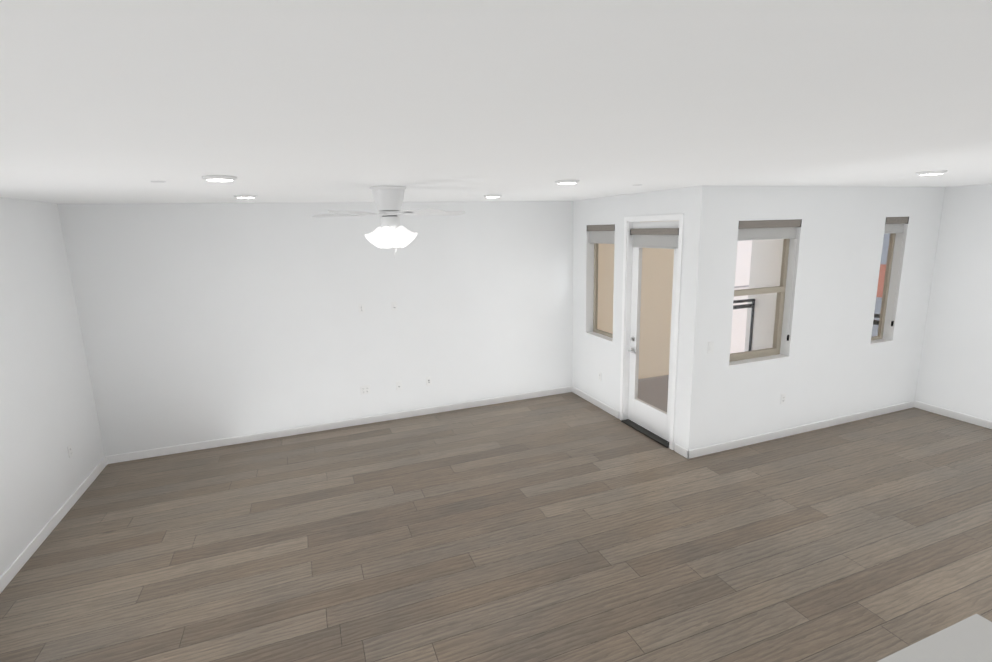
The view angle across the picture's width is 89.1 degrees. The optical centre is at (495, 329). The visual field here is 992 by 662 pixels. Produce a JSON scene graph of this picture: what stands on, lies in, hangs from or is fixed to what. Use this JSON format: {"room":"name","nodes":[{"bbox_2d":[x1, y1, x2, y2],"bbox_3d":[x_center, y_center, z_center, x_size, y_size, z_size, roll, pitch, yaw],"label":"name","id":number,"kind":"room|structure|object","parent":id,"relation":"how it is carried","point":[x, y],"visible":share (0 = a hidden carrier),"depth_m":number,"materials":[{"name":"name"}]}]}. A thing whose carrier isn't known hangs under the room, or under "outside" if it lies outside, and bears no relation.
{"room":"living room","nodes":[
{"label":"living room","id":0,"kind":"room"},
{"bbox_2d":[0,197,104,576],"bbox_3d":[-2.783,0.859,1.254,0.160,2.720,8.780,-6,12,-20],"label":"wall","id":1,"kind":"structure","parent":0,"point":[48,414],"depth_m":4.26,"materials":[{"name":"paint"}]},
{"bbox_2d":[0,456,107,592],"bbox_3d":[-2.668,2.140,1.542,0.013,0.090,8.460,-6,12,-20],"label":"baseboard","id":2,"kind":"structure","parent":1,"relation":"attached to","point":[18,563],"depth_m":4.14,"materials":[{"name":"white wood"}]},
{"bbox_2d":[67,444,72,457],"bbox_3d":[-3.934,1.125,4.660,0.009,0.115,0.070,-6,12,-20],"label":"outlet","id":3,"kind":"object","parent":1,"relation":"attached to","point":[70,451],"visible":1,"depth_m":4.65,"materials":[{"name":"plastic"}]},
{"bbox_2d":[57,201,572,455],"bbox_3d":[-1.524,-0.174,6.250,5.855,2.720,0.160,-6,12,-20],"label":"wall","id":4,"kind":"structure","parent":0,"point":[200,322],"depth_m":5.88,"materials":[{"name":"paint"}]},
{"bbox_2d":[108,386,571,463],"bbox_3d":[-1.519,1.136,6.406,5.665,0.090,0.013,-6,12,-20],"label":"baseboard","id":5,"kind":"structure","parent":4,"relation":"attached to","point":[143,454],"depth_m":6.17,"materials":[{"name":"white wood"}]},
{"bbox_2d":[358,304,364,312],"bbox_3d":[-1.629,-0.254,6.102,0.070,0.115,0.009,-6,12,-20],"label":"outlet","id":6,"kind":"object","parent":4,"relation":"attached to","point":[361,308],"visible":1,"depth_m":6.10,"materials":[{"name":"plastic"}]},
{"bbox_2d":[360,385,369,394],"bbox_3d":[-1.631,0.754,6.293,0.116,0.115,0.009,-6,12,-20],"label":"outlet","id":7,"kind":"object","parent":4,"relation":"attached to","point":[365,389],"visible":1,"depth_m":6.29,"materials":[{"name":"plastic"}]},
{"bbox_2d":[391,301,396,310],"bbox_3d":[-1.258,-0.287,6.238,0.070,0.115,0.014,-6,12,-20],"label":"outlet","id":8,"kind":"object","parent":4,"relation":"attached to","point":[394,306],"visible":1,"depth_m":6.24,"materials":[{"name":"plastic"}]},
{"bbox_2d":[396,381,401,389],"bbox_3d":[-1.238,0.715,6.436,0.070,0.115,0.014,-6,12,-20],"label":"outlet","id":9,"kind":"object","parent":4,"relation":"attached to","point":[398,385],"visible":1,"depth_m":6.43,"materials":[{"name":"plastic"}]},
{"bbox_2d":[426,377,431,385],"bbox_3d":[-0.875,0.674,6.573,0.070,0.115,0.009,-6,12,-20],"label":"outlet","id":10,"kind":"object","parent":4,"relation":"attached to","point":[428,381],"visible":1,"depth_m":6.57,"materials":[{"name":"plastic"}]},
{"bbox_2d":[0,392,991,661],"bbox_3d":[1.669,1.807,3.176,9.625,0.120,8.780,-6,12,-20],"label":"floor","id":11,"kind":"structure","parent":0,"point":[570,526],"depth_m":3.82,"materials":[{"name":"brown wood"}]},
{"bbox_2d":[621,419,668,447],"bbox_3d":[1.797,1.192,5.877,0.215,0.018,0.845,-6,12,-20],"label":"threshold","id":12,"kind":"object","parent":11,"relation":"on","point":[649,434],"visible":0.46,"depth_m":5.83,"materials":[{"name":"brown metal"}]},
{"bbox_2d":[0,0,991,203],"bbox_3d":[1.680,-1.016,2.802,9.915,0.120,9.070,-6,12,-20],"label":"ceiling","id":13,"kind":"structure","parent":0,"point":[128,101],"depth_m":1.35,"materials":[{"name":"paint"}]},
{"bbox_2d":[202,175,236,181],"bbox_3d":[-1.640,-0.895,2.992,0.190,0.022,0.190,-6,12,-20],"label":"recessed light","id":14,"kind":"object","parent":13,"relation":"in","point":[220,178],"visible":1,"depth_m":2.93,"materials":[{"name":"white plastic"}]},
{"bbox_2d":[234,195,256,197],"bbox_3d":[-2.211,-1.173,4.450,0.190,0.022,0.190,-6,12,-20],"label":"recessed light","id":15,"kind":"object","parent":13,"relation":"in","point":[245,196],"visible":1,"depth_m":4.39,"materials":[{"name":"white plastic"}]},
{"bbox_2d":[312,186,464,258],"bbox_3d":[-0.822,-0.859,4.074,1.230,0.560,1.243,-6,12,-20],"label":"ceiling fan","id":16,"kind":"object","parent":13,"relation":"hanging from","point":[389,232],"visible":1,"depth_m":3.96,"materials":[{"name":"white metal"}]},
{"bbox_2d":[484,195,501,197],"bbox_3d":[-0.034,-1.396,5.281,0.190,0.022,0.190,-6,12,-20],"label":"recessed light","id":17,"kind":"object","parent":13,"relation":"in","point":[491,196],"visible":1,"depth_m":5.22,"materials":[{"name":"white plastic"}]},
{"bbox_2d":[555,180,579,183],"bbox_3d":[0.542,-1.121,3.836,0.190,0.022,0.190,-6,12,-20],"label":"recessed light","id":18,"kind":"object","parent":13,"relation":"in","point":[567,181],"visible":0.98,"depth_m":3.77,"materials":[{"name":"white plastic"}]},
{"bbox_2d":[915,170,947,175],"bbox_3d":[3.356,-1.204,3.885,0.190,0.022,0.190,-6,12,-20],"label":"recessed light","id":19,"kind":"object","parent":13,"relation":"in","point":[925,173],"visible":1,"depth_m":3.83,"materials":[{"name":"white plastic"}]},
{"bbox_2d":[597,221,673,378],"bbox_3d":[1.919,-0.510,7.730,1.980,2.820,0.280,-6,12,-20],"label":"wall pier","id":20,"kind":"object","parent":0,"point":[659,278],"depth_m":7.78,"materials":[{"name":"beige paint"}]},
{"bbox_2d":[572,185,715,450],"bbox_3d":[1.593,-0.219,6.066,0.160,2.720,2.400,-6,12,-20],"label":"wall","id":21,"kind":"structure","parent":0,"point":[593,355],"depth_m":5.33,"materials":[{"name":"paint"}]},
{"bbox_2d":[572,386,618,418],"bbox_3d":[1.331,0.974,6.842,0.013,0.090,1.145,-6,12,-20],"label":"baseboard","id":22,"kind":"structure","parent":21,"relation":"attached to","point":[580,393],"depth_m":6.77,"materials":[{"name":"white wood"}]},
{"bbox_2d":[586,332,612,341],"bbox_3d":[1.394,0.092,6.614,0.119,0.006,0.638,-6,12,-20],"label":"sill","id":23,"kind":"structure","parent":21,"relation":"attached to","point":[602,336],"depth_m":6.61,"materials":[{"name":"white paint"}]},
{"bbox_2d":[587,224,614,243],"bbox_3d":[1.333,-1.200,6.345,0.057,0.233,0.640,-6,12,-20],"label":"window blind","id":24,"kind":"object","parent":21,"relation":"attached to","point":[602,234],"visible":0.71,"depth_m":6.33,"materials":[{"name":"grey fabric"}]},
{"bbox_2d":[593,243,613,337],"bbox_3d":[1.449,-0.618,6.501,0.040,1.440,0.640,-6,12,-20],"label":"window unit","id":25,"kind":"structure","parent":21,"relation":"in","point":[595,309],"depth_m":6.72,"materials":[{"name":"beige plastic"}]},
{"bbox_2d":[620,214,683,449],"bbox_3d":[1.765,-0.011,5.636,0.176,2.472,0.969,-6,12,-20],"label":"door frame","id":26,"kind":"structure","parent":21,"relation":"attached to","point":[626,310],"depth_m":5.83,"materials":[{"name":"white wood"}]},
{"bbox_2d":[628,221,678,441],"bbox_3d":[1.776,0.011,5.644,0.049,2.387,0.839,-6,12,-20],"label":"door leaf","id":27,"kind":"structure","parent":21,"relation":"in","point":[651,418],"depth_m":5.79,"materials":[{"name":"paint"}]},
{"bbox_2d":[628,336,635,353],"bbox_3d":[1.623,0.192,5.954,0.062,0.202,0.157,-6,12,-20],"label":"door handle","id":28,"kind":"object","parent":27,"relation":"attached to","point":[632,350],"depth_m":5.98,"materials":[{"name":"silver metal"}]},
{"bbox_2d":[630,228,678,248],"bbox_3d":[1.708,-0.983,5.428,0.052,0.208,0.799,-6,12,-20],"label":"door blind","id":29,"kind":"object","parent":21,"relation":"attached to","point":[666,238],"visible":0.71,"depth_m":5.39,"materials":[{"name":"grey fabric"}]},
{"bbox_2d":[744,239,783,350],"bbox_3d":[4.667,-0.750,8.575,0.280,2.820,0.620,-6,12,-20],"label":"wall pier","id":30,"kind":"object","parent":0,"point":[760,278],"depth_m":8.55,"materials":[{"name":"beige paint"}]},
{"bbox_2d":[701,186,944,447],"bbox_3d":[3.679,-0.193,5.666,3.450,2.720,0.160,-6,12,-20],"label":"wall","id":31,"kind":"structure","parent":0,"point":[836,363],"depth_m":5.55,"materials":[{"name":"paint"}]},
{"bbox_2d":[729,354,788,365],"bbox_3d":[2.772,0.325,5.383,0.843,0.006,0.119,-6,12,-20],"label":"sill","id":32,"kind":"structure","parent":31,"relation":"attached to","point":[752,360],"depth_m":5.38,"materials":[{"name":"white paint"}]},
{"bbox_2d":[729,239,789,361],"bbox_3d":[2.728,-0.401,5.307,0.845,1.462,0.052,-6,12,-20],"label":"window unit","id":33,"kind":"structure","parent":31,"relation":"in","point":[778,316],"depth_m":5.40,"materials":[{"name":"beige plastic"}]},
{"bbox_2d":[738,219,801,340],"bbox_3d":[2.762,-0.473,5.195,0.845,1.280,0.057,-6,12,-20],"label":"window blind","id":34,"kind":"object","parent":33,"relation":"attached to","point":[766,229],"visible":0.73,"depth_m":5.09,"materials":[{"name":"grey fabric"}]},
{"bbox_2d":[780,394,785,403],"bbox_3d":[3.168,0.766,5.556,0.070,0.115,0.009,-6,12,-20],"label":"electrical outlet","id":35,"kind":"object","parent":31,"relation":"attached to","point":[783,398],"visible":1,"depth_m":5.55,"materials":[{"name":"white plastic"}]},
{"bbox_2d":[684,400,915,458],"bbox_3d":[3.663,1.119,5.815,3.623,0.090,0.013,-6,12,-20],"label":"baseboard","id":36,"kind":"structure","parent":31,"relation":"attached to","point":[688,454],"depth_m":5.69,"materials":[{"name":"white wood"}]},
{"bbox_2d":[871,339,892,343],"bbox_3d":[4.573,0.144,6.053,0.393,0.006,0.119,-6,12,-20],"label":"sill","id":37,"kind":"structure","parent":31,"relation":"attached to","point":[878,341],"depth_m":6.04,"materials":[{"name":"white paint"}]},
{"bbox_2d":[871,233,895,339],"bbox_3d":[4.526,-0.584,5.983,0.395,1.462,0.040,-6,12,-20],"label":"window unit","id":38,"kind":"structure","parent":31,"relation":"in","point":[886,280],"depth_m":6.04,"materials":[{"name":"beige plastic"}]},
{"bbox_2d":[884,217,908,325],"bbox_3d":[4.563,-0.654,5.866,0.395,1.280,0.057,-6,12,-20],"label":"window blind","id":39,"kind":"object","parent":38,"relation":"attached to","point":[895,225],"visible":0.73,"depth_m":5.78,"materials":[{"name":"grey fabric"}]},
{"bbox_2d":[877,614,991,661],"bbox_3d":[0.845,1.734,1.016,2.530,0.914,1.155,-6,12,-20],"label":"countertop","id":40,"kind":"structure","parent":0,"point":[968,639],"depth_m":1.75,"materials":[{"name":"stone"}]},
{"bbox_2d":[915,184,991,420],"bbox_3d":[6.508,0.194,3.368,0.160,2.720,6.220,-6,12,-20],"label":"wall","id":41,"kind":"structure","parent":0,"point":[955,371],"depth_m":5.88,"materials":[{"name":"paint"}]},
{"bbox_2d":[916,401,991,428],"bbox_3d":[5.615,1.080,5.757,0.013,0.090,1.445,-6,12,-20],"label":"baseboard","id":42,"kind":"structure","parent":41,"relation":"attached to","point":[920,405],"depth_m":6.03,"materials":[{"name":"white wood"}]},
{"label":"outside","id":43,"kind":"structure","parent":0,"visible":0},
{"bbox_2d":[638,375,668,411],"bbox_3d":[3.394,0.945,7.286,3.870,0.108,2.660,-6,12,-20],"label":"floor","id":44,"kind":"structure","parent":43,"point":[654,388],"depth_m":7.37,"materials":[{"name":"concrete"}]},
{"bbox_2d":[733,299,754,350],"bbox_3d":[3.778,0.068,8.579,1.574,1.084,0.044,-6,12,-20],"label":"balcony railing","id":45,"kind":"object","parent":44,"relation":"on","point":[752,305],"depth_m":8.71,"materials":[{"name":"black metal"}]},
{"bbox_2d":[873,314,879,324],"bbox_3d":[5.107,0.213,7.682,0.044,1.084,1.674,-6,12,-20],"label":"balcony railing","id":46,"kind":"object","parent":44,"relation":"on","point":[877,315],"depth_m":7.01,"materials":[{"name":"black metal"}]},
{"bbox_3d":[4.844,7.627,14.654,100.000,0.200,100.000,-6,12,-20],"label":"ground","id":47,"kind":"structure","parent":0,"visible":0},
{"bbox_2d":[730,240,751,353],"bbox_3d":[-1.607,-3.786,15.941,23.000,22.000,6.030,-6,12,-20],"label":"building","id":48,"kind":"object","parent":47,"relation":"on","point":[737,327],"depth_m":17.05,"materials":[{"name":"beige paint"}]},
{"bbox_2d":[871,234,889,336],"bbox_3d":[16.682,-2.859,14.022,6.380,20.000,18.000,-6,12,-20],"label":"building","id":49,"kind":"object","parent":47,"relation":"on","point":[877,307],"depth_m":16.73,"materials":[{"name":"beige paint"}]}
]}

